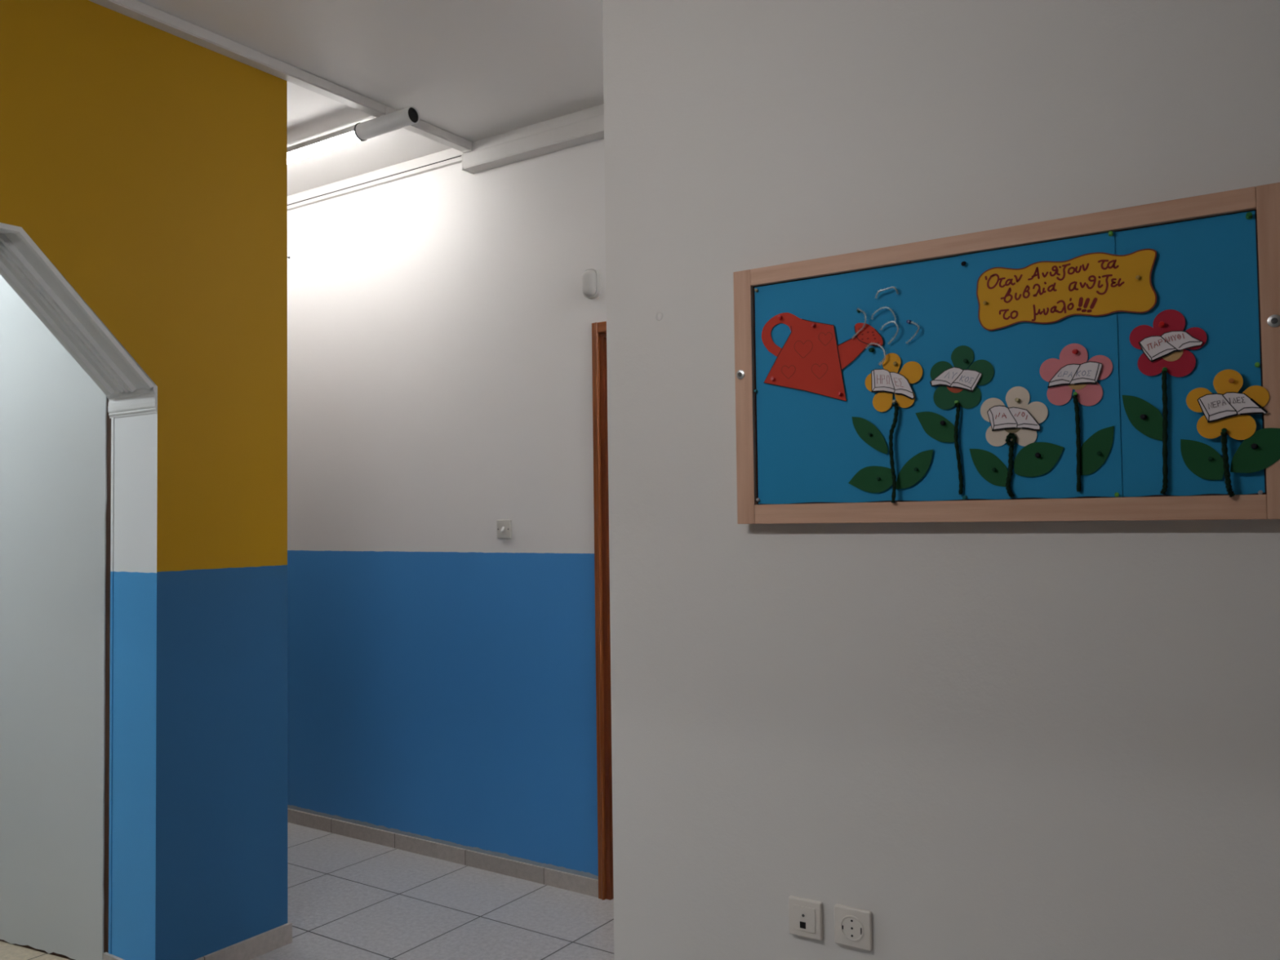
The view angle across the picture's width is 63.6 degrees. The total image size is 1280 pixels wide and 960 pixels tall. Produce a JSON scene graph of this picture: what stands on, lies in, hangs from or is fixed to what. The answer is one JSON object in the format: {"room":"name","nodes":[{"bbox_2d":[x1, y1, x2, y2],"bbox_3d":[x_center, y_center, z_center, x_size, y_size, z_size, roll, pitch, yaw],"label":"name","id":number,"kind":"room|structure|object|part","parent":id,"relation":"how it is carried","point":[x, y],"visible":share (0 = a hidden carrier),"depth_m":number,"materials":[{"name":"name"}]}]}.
{"room":"school corridor","nodes":[
{"label":"school corridor","id":0,"kind":"room"},
{"bbox_2d":[0,275,106,959],"bbox_3d":[-2.945,0.105,3.875,2.804,2.909,0.004,-2,-2,26],"label":"wall","id":1,"kind":"structure","parent":0,"point":[53,415],"depth_m":3.36,"materials":[{"name":"paint"}]},
{"bbox_2d":[0,397,111,959],"bbox_3d":[-2.788,0.109,4.033,2.857,2.911,0.830,-2,-3,34],"label":"door frame","id":2,"kind":"structure","parent":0,"point":[108,420],"depth_m":3.24,"materials":[{"name":"paint"}]},
{"bbox_2d":[0,0,287,959],"bbox_3d":[-3.909,-0.037,-0.376,0.235,2.911,9.390,-2,-3,34],"label":"wall","id":3,"kind":"structure","parent":0,"point":[146,163],"depth_m":3.15,"materials":[{"name":"yellow paint"}]},
{"bbox_2d":[0,222,154,395],"bbox_3d":[-1.872,-0.478,2.668,0.247,0.404,1.152,-2,-3,34],"label":"trim","id":4,"kind":"structure","parent":3,"relation":"attached to","point":[24,266],"depth_m":2.97,"materials":[{"name":"white paint"}]},
{"bbox_2d":[108,417,114,954],"bbox_3d":[-1.621,0.631,3.192,0.012,1.655,0.032,-2,-3,34],"label":"trim","id":5,"kind":"structure","parent":3,"relation":"attached to","point":[111,700],"depth_m":3.18,"materials":[{"name":"paint"}]},
{"bbox_2d":[106,385,157,417],"bbox_3d":[-1.549,-0.237,3.143,0.258,0.082,0.012,-2,-3,34],"label":"trim","id":6,"kind":"structure","parent":3,"relation":"attached to","point":[143,401],"depth_m":3.13,"materials":[{"name":"white paint"}]},
{"bbox_2d":[102,921,292,959],"bbox_3d":[-3.896,1.382,-0.417,0.276,0.072,9.400,-2,-3,34],"label":"baseboard","id":7,"kind":"structure","parent":3,"relation":"attached to","point":[251,948],"depth_m":3.28,"materials":[{"name":"tile"}]},
{"bbox_2d":[0,822,613,959],"bbox_3d":[-2.234,1.404,-0.880,15.200,0.050,10.500,-2,-3,34],"label":"floor","id":8,"kind":"structure","parent":0,"point":[428,908],"depth_m":3.64,"materials":[{"name":"tile"}]},
{"bbox_2d":[137,0,604,195],"bbox_3d":[-2.274,-1.560,-0.772,15.200,0.060,10.500,-2,-3,34],"label":"ceiling","id":9,"kind":"structure","parent":0,"point":[472,70],"depth_m":3.43,"materials":[{"name":"paint"}]},
{"bbox_2d":[88,0,471,153],"bbox_3d":[-3.572,-1.467,-0.050,0.051,0.039,10.242,-2,-3,34],"label":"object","id":10,"kind":"object","parent":9,"relation":"attached to","point":[139,11],"visible":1,"depth_m":3.38,"materials":[{"name":"plastic"}]},
{"bbox_3d":[-3.683,-1.474,-0.254,0.004,0.031,9.780,-2,-3,34],"label":"duct lid","id":11,"kind":"part","parent":10,"relation":"part of","materials":[{"name":"plastic"}]},
{"bbox_3d":[-0.810,-1.357,3.982,0.004,0.031,0.442,-2,-3,34],"label":"duct lid","id":12,"kind":"part","parent":10,"relation":"part of","materials":[{"name":"plastic"}]},
{"bbox_2d":[287,106,419,164],"bbox_3d":[-1.532,-1.307,4.205,1.733,0.102,0.066,-2,-3,34],"label":"lamp","id":13,"kind":"object","parent":9,"relation":"attached to","point":[409,116],"visible":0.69,"depth_m":3.86,"materials":[{"name":"white plastic"}]},
{"bbox_2d":[408,107,417,122],"bbox_3d":[-0.819,-1.316,3.722,0.005,0.054,0.054,-2,-3,34],"label":"socket","id":14,"kind":"object","parent":13,"relation":"attached to","point":[412,112],"depth_m":3.72,"materials":[{"name":"black plastic"}]},
{"bbox_2d":[287,138,606,879],"bbox_3d":[0.624,0.041,3.417,15.200,2.911,0.220,-2,-3,34],"label":"wall","id":15,"kind":"structure","parent":0,"point":[442,668],"depth_m":4.24,"materials":[{"name":"paint"}]},
{"bbox_2d":[287,808,598,897],"bbox_3d":[-2.930,1.597,5.645,6.721,0.060,0.010,-2,-3,34],"label":"baseboard","id":16,"kind":"structure","parent":15,"relation":"attached to","point":[539,874],"depth_m":4.17,"materials":[{"name":"tile"}]},
{"bbox_2d":[287,103,604,210],"bbox_3d":[-1.202,-1.319,4.545,11.000,0.062,0.023,-2,-3,34],"label":"crown molding","id":17,"kind":"structure","parent":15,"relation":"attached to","point":[450,157],"depth_m":4.36,"materials":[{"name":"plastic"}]},
{"bbox_2d":[497,520,511,538],"bbox_3d":[-0.537,0.193,4.053,0.070,0.073,0.022,-2,-3,34],"label":"light switch","id":18,"kind":"object","parent":15,"relation":"attached to","point":[504,526],"visible":1,"depth_m":4.05,"materials":[{"name":"plastic"}]},
{"bbox_2d":[461,114,604,173],"bbox_3d":[0.988,-1.341,3.034,4.080,0.062,0.067,-2,-3,34],"label":"ceiling beam","id":19,"kind":"structure","parent":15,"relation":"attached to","point":[590,130],"depth_m":3.95,"materials":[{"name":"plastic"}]},
{"bbox_2d":[582,268,600,298],"bbox_3d":[-0.186,-0.730,3.828,0.066,0.107,0.044,-2,-3,34],"label":"detector","id":20,"kind":"object","parent":15,"relation":"attached to","point":[591,278],"visible":1,"depth_m":3.81,"materials":[{"name":"grey plastic"}]},
{"bbox_2d":[591,320,613,899],"bbox_3d":[0.239,0.457,3.582,0.907,2.103,0.120,-2,-3,34],"label":"door frame","id":21,"kind":"structure","parent":15,"relation":"in","point":[600,436],"depth_m":3.78,"materials":[{"name":"brown wood"}]},
{"bbox_3d":[-0.152,0.469,3.786,0.030,2.103,0.020,-2,-3,34],"label":"casing","id":22,"kind":"part","parent":21,"relation":"part of","materials":[{"name":"brown wood"}]},
{"bbox_3d":[0.198,-0.576,3.578,0.848,0.039,0.019,-2,-3,34],"label":"casing","id":23,"kind":"part","parent":21,"relation":"part of","materials":[{"name":"brown wood"}]},
{"bbox_2d":[602,0,1279,959],"bbox_3d":[3.166,-0.100,0.491,7.704,2.911,0.200,-2,-3,34],"label":"wall","id":24,"kind":"structure","parent":0,"point":[1055,740],"depth_m":2.13,"materials":[{"name":"white paint"}]},
{"bbox_2d":[654,311,662,320],"bbox_3d":[0.045,-0.396,2.492,0.021,0.021,0.004,-2,-3,34],"label":"plug","id":25,"kind":"object","parent":24,"relation":"attached to","point":[658,316],"visible":1,"depth_m":2.49,"materials":[{"name":"white paint"}]},
{"bbox_2d":[788,895,822,940],"bbox_3d":[0.358,0.949,2.235,0.076,0.080,0.016,-2,-3,34],"label":"socket","id":26,"kind":"object","parent":24,"relation":"attached to","point":[805,915],"visible":1,"depth_m":2.23,"materials":[{"name":"beige plastic"}]},
{"bbox_2d":[834,903,872,951],"bbox_3d":[0.449,0.943,2.175,0.081,0.080,0.015,-2,-3,34],"label":"power socket","id":27,"kind":"object","parent":24,"relation":"attached to","point":[852,926],"visible":1,"depth_m":2.17,"materials":[{"name":"beige plastic"}]},
{"bbox_2d":[733,182,1279,524],"bbox_3d":[0.663,-0.202,2.040,1.061,0.569,0.048,-2,-3,34],"label":"notice board","id":28,"kind":"object","parent":24,"relation":"attached to","point":[1264,200],"visible":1,"depth_m":1.96,"materials":[{"name":"brown wood"}]},
{"bbox_2d":[736,369,744,378],"bbox_3d":[0.225,-0.237,2.315,0.021,0.021,0.003,-2,-3,34],"label":"screw","id":29,"kind":"object","parent":28,"relation":"in","point":[740,373],"depth_m":2.31,"materials":[{"name":"metal"}]},
{"bbox_3d":[0.239,-0.186,2.320,0.044,0.569,0.022,-2,-3,34],"label":"frame rail","id":30,"kind":"part","parent":28,"relation":"part of","materials":[{"name":"brown wood"}]},
{"bbox_2d":[754,255,964,503],"bbox_3d":[0.453,-0.197,2.176,0.465,0.487,0.001,-2,-3,34],"label":"sheet","id":31,"kind":"object","parent":28,"relation":"attached to","point":[810,448],"visible":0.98,"depth_m":2.17,"materials":[{"name":"blue paper"}]},
{"bbox_2d":[761,312,883,401],"bbox_3d":[0.389,-0.267,2.217,0.283,0.206,0.004,-2,-3,34],"label":"watering can","id":32,"kind":"object","parent":31,"relation":"attached to","point":[811,359],"visible":1,"depth_m":2.23,"materials":[{"name":"red paper"}]},
{"bbox_3d":[0.312,-0.320,2.272,0.099,0.096,0.001,-2,-3,34],"label":"handle","id":33,"kind":"part","parent":32,"relation":"part of","materials":[{"name":"red paper"}]},
{"bbox_3d":[0.448,-0.268,2.178,0.070,0.072,0.001,-2,-3,34],"label":"spout","id":34,"kind":"part","parent":32,"relation":"part of","materials":[{"name":"red paper"}]},
{"bbox_2d":[865,342,886,365],"bbox_3d":[0.488,-0.262,2.138,0.051,0.054,0.013,-2,-3,39],"label":"strand","id":35,"kind":"object","parent":32,"relation":"hanging from","point":[873,343],"visible":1,"depth_m":2.13,"materials":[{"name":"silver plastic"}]},
{"bbox_2d":[851,306,866,339],"bbox_3d":[0.460,-0.329,2.162,0.042,0.068,0.011,-3,-3,45],"label":"strand","id":36,"kind":"object","parent":31,"relation":"attached to","point":[858,308],"visible":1,"depth_m":2.16,"materials":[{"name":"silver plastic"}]},
{"bbox_2d":[851,416,888,453],"bbox_3d":[0.479,-0.093,2.150,0.077,0.082,0.001,-2,-3,34],"label":"paper leaf","id":37,"kind":"object","parent":31,"relation":"attached to","point":[862,426],"visible":1,"depth_m":2.15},
{"bbox_2d":[871,306,896,322],"bbox_3d":[0.503,-0.340,2.134,0.059,0.040,0.016,-2,-3,34],"label":"strand","id":38,"kind":"object","parent":31,"relation":"attached to","point":[883,307],"visible":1,"depth_m":2.13,"materials":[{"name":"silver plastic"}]},
{"bbox_2d":[875,286,898,297],"bbox_3d":[0.508,-0.389,2.130,0.054,0.023,0.019,-2,-3,34],"label":"strand","id":39,"kind":"object","parent":31,"relation":"attached to","point":[892,287],"visible":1,"depth_m":2.13,"materials":[{"name":"silver metal"}]},
{"bbox_2d":[880,320,898,344],"bbox_3d":[0.514,-0.304,2.124,0.016,0.051,0.047,1,-3,-39],"label":"strand","id":40,"kind":"object","parent":31,"relation":"attached to","point":[890,322],"visible":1,"depth_m":2.12,"materials":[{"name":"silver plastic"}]},
{"bbox_2d":[865,352,922,412],"bbox_3d":[0.521,-0.202,2.122,0.123,0.120,0.005,-2,-3,34],"label":"paper flower","id":41,"kind":"object","parent":31,"relation":"attached to","point":[887,381],"visible":1,"depth_m":2.12,"materials":[{"name":"yellow paper"}]},
{"bbox_2d":[871,369,913,398],"bbox_3d":[0.519,-0.197,2.121,0.089,0.068,0.001,-2,-3,34],"label":"book","id":42,"kind":"object","parent":41,"relation":"on","point":[886,382],"depth_m":2.12,"materials":[{"name":"white paper"}]},
{"bbox_2d":[906,321,919,344],"bbox_3d":[0.555,-0.300,2.098,0.011,0.049,0.037,1,-3,-45],"label":"strand","id":43,"kind":"object","parent":31,"relation":"attached to","point":[912,322],"visible":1,"depth_m":2.09,"materials":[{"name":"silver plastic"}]},
{"bbox_2d":[848,466,892,493],"bbox_3d":[0.480,-0.001,2.146,0.101,0.056,0.001,-2,-3,34],"label":"paper leaf","id":44,"kind":"object","parent":28,"relation":"attached to","point":[865,479],"visible":1,"depth_m":2.14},
{"bbox_2d":[868,347,874,351],"bbox_3d":[0.483,-0.271,2.152,0.010,0.011,0.014,-3,-3,43],"label":"pin","id":45,"kind":"object","parent":28,"relation":"attached to","point":[870,349],"visible":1,"depth_m":2.15,"materials":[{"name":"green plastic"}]},
{"bbox_2d":[888,402,899,502],"bbox_3d":[0.520,-0.056,2.111,0.027,0.206,0.024,0,-2,-11],"label":"stem","id":46,"kind":"object","parent":28,"relation":"attached to","point":[895,405],"visible":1,"depth_m":2.11,"materials":[{"name":"black fabric"}]},
{"bbox_2d":[896,448,933,488],"bbox_3d":[0.556,-0.021,2.095,0.081,0.078,0.001,-2,-3,34],"label":"paper leaf","id":47,"kind":"object","parent":28,"relation":"attached to","point":[907,477],"visible":1,"depth_m":2.10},
{"bbox_2d":[915,411,955,442],"bbox_3d":[0.594,-0.106,2.072,0.082,0.065,0.001,-2,-3,34],"label":"paper leaf","id":48,"kind":"object","parent":28,"relation":"attached to","point":[930,421],"visible":1,"depth_m":2.07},
{"bbox_2d":[940,420,945,425],"bbox_3d":[0.605,-0.114,2.061,0.010,0.010,0.014,-2,-2,25],"label":"pin","id":49,"kind":"object","parent":48,"relation":"attached to","point":[942,422],"visible":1,"depth_m":2.06,"materials":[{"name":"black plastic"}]},
{"bbox_2d":[953,402,963,496],"bbox_3d":[0.629,-0.060,2.041,0.022,0.188,0.018,-1,-2,13],"label":"stem","id":50,"kind":"object","parent":28,"relation":"attached to","point":[957,410],"visible":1,"depth_m":2.04,"materials":[{"name":"fabric"}]},
{"bbox_3d":[0.656,-0.468,2.045,0.973,0.037,0.022,-2,-3,34],"label":"frame rail","id":51,"kind":"part","parent":28,"relation":"part of","materials":[{"name":"brown wood"}]},
{"bbox_2d":[1004,432,1017,497],"bbox_3d":[0.713,-0.029,1.982,0.032,0.130,0.019,-2,-3,34],"label":"stem","id":52,"kind":"object","parent":28,"relation":"attached to","point":[1011,444],"visible":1,"depth_m":1.98,"materials":[{"name":"black fabric"}]},
{"bbox_3d":[0.663,0.061,2.025,0.973,0.042,0.022,-2,-3,34],"label":"frame rail","id":53,"kind":"part","parent":28,"relation":"part of","materials":[{"name":"brown wood"}]},
{"bbox_2d":[959,231,1122,499],"bbox_3d":[0.757,-0.208,1.968,0.286,0.487,0.001,-2,-3,34],"label":"sheet","id":54,"kind":"object","parent":28,"relation":"attached to","point":[1016,353],"visible":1,"depth_m":1.96,"materials":[{"name":"blue paper"}]},
{"bbox_2d":[929,345,994,409],"bbox_3d":[0.636,-0.203,2.044,0.126,0.126,0.005,-2,-3,34],"label":"paper flower","id":55,"kind":"object","parent":54,"relation":"attached to","point":[959,382],"visible":1,"depth_m":2.04,"materials":[{"name":"green paper"}]},
{"bbox_3d":[0.628,-0.193,2.050,0.040,0.039,0.001,-2,-3,34],"label":"flower","id":56,"kind":"part","parent":55,"relation":"part of","materials":[{"name":"orange paper"}]},
{"bbox_2d":[930,367,981,390],"bbox_3d":[0.627,-0.199,2.048,0.102,0.051,0.001,-2,-3,34],"label":"book","id":57,"kind":"object","parent":55,"relation":"on","point":[948,378],"depth_m":2.05,"materials":[{"name":"white paper"}]},
{"bbox_2d":[969,448,1008,486],"bbox_3d":[0.680,-0.024,2.012,0.073,0.077,0.001,-2,-3,34],"label":"paper leaf","id":58,"kind":"object","parent":54,"relation":"attached to","point":[984,461],"visible":1,"depth_m":2.01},
{"bbox_2d":[980,386,1048,446],"bbox_3d":[0.719,-0.122,1.986,0.126,0.116,0.005,-2,-3,34],"label":"paper flower","id":59,"kind":"object","parent":54,"relation":"attached to","point":[1024,420],"visible":1,"depth_m":1.99,"materials":[{"name":"white paper"}]},
{"bbox_3d":[0.717,-0.108,1.988,0.037,0.037,0.001,-2,-3,34],"label":"flower","id":60,"kind":"part","parent":59,"relation":"part of","materials":[{"name":"beige paper"}]},
{"bbox_2d":[987,405,1039,429],"bbox_3d":[0.718,-0.119,1.984,0.097,0.052,0.001,-2,-3,34],"label":"book","id":61,"kind":"object","parent":59,"relation":"on","point":[1000,417],"depth_m":1.98,"materials":[{"name":"white paper"}]},
{"bbox_2d":[1014,397,1020,403],"bbox_3d":[0.725,-0.153,1.980,0.013,0.010,0.009,1,-3,-44],"label":"pin","id":62,"kind":"object","parent":59,"relation":"attached to","point":[1017,400],"visible":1,"depth_m":1.98,"materials":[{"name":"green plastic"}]},
{"bbox_2d":[1013,441,1063,476],"bbox_3d":[0.757,-0.039,1.958,0.092,0.066,0.001,-2,-3,34],"label":"paper leaf","id":63,"kind":"object","parent":54,"relation":"attached to","point":[1026,464],"visible":1,"depth_m":1.96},
{"bbox_2d":[1035,452,1040,457],"bbox_3d":[0.754,-0.047,1.956,0.010,0.010,0.014,-2,-2,24],"label":"pin","id":64,"kind":"object","parent":63,"relation":"attached to","point":[1037,455],"visible":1,"depth_m":1.95,"materials":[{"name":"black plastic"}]},
{"bbox_2d":[976,248,1156,330],"bbox_3d":[0.795,-0.357,1.940,0.321,0.124,0.001,-2,-3,34],"label":"sign","id":65,"kind":"object","parent":54,"relation":"attached to","point":[1095,284],"visible":1,"depth_m":1.94,"materials":[{"name":"yellow paper"}]},
{"bbox_2d":[1040,343,1112,405],"bbox_3d":[0.812,-0.196,1.924,0.128,0.119,0.005,-2,-3,34],"label":"paper flower","id":66,"kind":"object","parent":54,"relation":"attached to","point":[1072,371],"visible":1,"depth_m":1.92,"materials":[{"name":"pink paper"}]},
{"bbox_2d":[1071,349,1078,354],"bbox_3d":[0.811,-0.239,1.924,0.010,0.010,0.014,-2,-3,39],"label":"pin","id":67,"kind":"object","parent":66,"relation":"attached to","point":[1073,351],"visible":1,"depth_m":1.92,"materials":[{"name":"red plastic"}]},
{"bbox_2d":[1048,362,1101,386],"bbox_3d":[0.810,-0.198,1.923,0.095,0.042,0.001,-2,-3,34],"label":"book","id":68,"kind":"object","parent":66,"relation":"on","point":[1060,374],"depth_m":1.92,"materials":[{"name":"white paper"}]},
{"bbox_3d":[0.815,-0.187,1.923,0.038,0.038,0.001,-2,-3,34],"label":"flower","id":69,"kind":"part","parent":66,"relation":"part of","materials":[{"name":"beige paper"}]},
{"bbox_2d":[1080,426,1114,475],"bbox_3d":[0.842,-0.054,1.903,0.062,0.089,0.001,-2,-3,34],"label":"paper leaf","id":70,"kind":"object","parent":54,"relation":"attached to","point":[1101,441],"visible":1,"depth_m":1.90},
{"bbox_2d":[1071,395,1081,491],"bbox_3d":[0.812,-0.068,1.917,0.019,0.189,0.016,-1,-2,18],"label":"stem","id":71,"kind":"object","parent":28,"relation":"attached to","point":[1074,397],"visible":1,"depth_m":1.91,"materials":[{"name":"fabric"}]},
{"bbox_2d":[1108,231,1113,236],"bbox_3d":[0.866,-0.453,1.898,0.009,0.009,0.013,-2,-2,26],"label":"pin","id":72,"kind":"object","parent":28,"relation":"attached to","point":[1110,233],"visible":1,"depth_m":1.89,"materials":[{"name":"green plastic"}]},
{"bbox_2d":[1122,395,1163,440],"bbox_3d":[0.907,-0.112,1.860,0.068,0.087,0.001,-2,-3,34],"label":"paper leaf","id":73,"kind":"object","parent":28,"relation":"attached to","point":[1151,427],"visible":1,"depth_m":1.86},
{"bbox_2d":[1140,413,1146,419],"bbox_3d":[0.906,-0.113,1.856,0.010,0.010,0.014,-3,-3,42],"label":"pin","id":74,"kind":"object","parent":73,"relation":"attached to","point":[1143,416],"visible":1,"depth_m":1.85,"materials":[{"name":"black plastic"}]},
{"bbox_2d":[1159,370,1168,494],"bbox_3d":[0.932,-0.084,1.836,0.022,0.225,0.017,-2,-3,34],"label":"stem","id":75,"kind":"object","parent":28,"relation":"attached to","point":[1165,469],"visible":1,"depth_m":1.83,"materials":[{"name":"fabric"}]},
{"bbox_2d":[1114,210,1265,496],"bbox_3d":[0.967,-0.216,1.827,0.224,0.487,0.001,-2,-3,34],"label":"sheet","id":76,"kind":"object","parent":28,"relation":"attached to","point":[1205,270],"visible":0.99,"depth_m":1.82,"materials":[{"name":"blue paper"}]},
{"bbox_2d":[1129,309,1206,377],"bbox_3d":[0.940,-0.243,1.839,0.124,0.122,0.005,-2,-3,34],"label":"paper flower","id":77,"kind":"object","parent":76,"relation":"attached to","point":[1166,346],"visible":1,"depth_m":1.84,"materials":[{"name":"red paper"}]},
{"bbox_2d":[1158,321,1164,328],"bbox_3d":[0.932,-0.277,1.843,0.010,0.011,0.014,-2,-2,22],"label":"pin","id":78,"kind":"object","parent":77,"relation":"attached to","point":[1162,324],"visible":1,"depth_m":1.84,"materials":[{"name":"red plastic"}]},
{"bbox_2d":[1139,331,1202,359],"bbox_3d":[0.943,-0.239,1.835,0.102,0.050,0.001,-2,-3,34],"label":"book","id":79,"kind":"object","parent":77,"relation":"on","point":[1155,345],"depth_m":1.84,"materials":[{"name":"white paper"}]},
{"bbox_3d":[0.946,-0.230,1.836,0.037,0.037,0.001,-2,-3,34],"label":"flower","id":80,"kind":"part","parent":77,"relation":"part of","materials":[{"name":"beige paper"}]},
{"bbox_2d":[1180,439,1224,479],"bbox_3d":[0.984,-0.036,1.806,0.067,0.074,0.001,-2,-3,34],"label":"paper leaf","id":81,"kind":"object","parent":76,"relation":"attached to","point":[1195,455],"visible":1,"depth_m":1.80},
{"bbox_2d":[1245,212,1252,219],"bbox_3d":[1.047,-0.454,1.774,0.010,0.011,0.015,-2,-2,28],"label":"pin","id":82,"kind":"object","parent":76,"relation":"attached to","point":[1249,215],"visible":1,"depth_m":1.77,"materials":[{"name":"green plastic"}]},
{"bbox_2d":[1218,431,1235,497],"bbox_3d":[1.009,-0.027,1.771,0.026,0.122,0.018,-2,-3,34],"label":"stem","id":83,"kind":"object","parent":28,"relation":"attached to","point":[1224,438],"visible":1,"depth_m":1.77,"materials":[{"name":"black fabric"}]},
{"bbox_2d":[1186,368,1269,439],"bbox_3d":[1.010,-0.129,1.776,0.125,0.123,0.005,-2,-3,34],"label":"paper flower","id":84,"kind":"object","parent":28,"relation":"attached to","point":[1229,409],"visible":1,"depth_m":1.77,"materials":[{"name":"yellow paper"}]},
{"bbox_2d":[1228,377,1234,382],"bbox_3d":[1.016,-0.171,1.772,0.009,0.009,0.013,-2,-2,31],"label":"pin","id":85,"kind":"object","parent":84,"relation":"attached to","point":[1231,380],"visible":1,"depth_m":1.77,"materials":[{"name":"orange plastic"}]},
{"bbox_2d":[1198,392,1266,421],"bbox_3d":[1.016,-0.126,1.771,0.102,0.049,0.001,-2,-3,34],"label":"book","id":86,"kind":"object","parent":84,"relation":"on","point":[1219,406],"depth_m":1.77,"materials":[{"name":"white paper"}]},
{"bbox_2d":[1230,427,1279,472],"bbox_3d":[1.055,-0.050,1.748,0.099,0.075,0.001,-2,-3,34],"label":"paper leaf","id":87,"kind":"object","parent":28,"relation":"attached to","point":[1246,459],"visible":1,"depth_m":1.75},
{"bbox_2d":[1251,443,1257,449],"bbox_3d":[1.043,-0.057,1.752,0.010,0.010,0.014,-3,-3,40],"label":"pin","id":88,"kind":"object","parent":87,"relation":"attached to","point":[1254,446],"visible":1,"depth_m":1.75,"materials":[{"name":"black plastic"}]},
{"bbox_2d":[1254,362,1260,367],"bbox_3d":[1.055,-0.197,1.763,0.008,0.008,0.012,-2,-2,30],"label":"pin","id":89,"kind":"object","parent":28,"relation":"attached to","point":[1256,364],"visible":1,"depth_m":1.76,"materials":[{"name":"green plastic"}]},
{"bbox_3d":[1.080,-0.218,1.750,0.044,0.569,0.022,-2,-3,34],"label":"frame rail","id":90,"kind":"part","parent":28,"relation":"part of","materials":[{"name":"brown wood"}]},
{"bbox_2d":[1266,315,1279,327],"bbox_3d":[1.071,-0.269,1.742,0.021,0.021,0.003,-2,-3,34],"label":"screw","id":91,"kind":"object","parent":28,"relation":"in","point":[1273,321],"depth_m":1.74,"materials":[{"name":"metal"}]}
]}

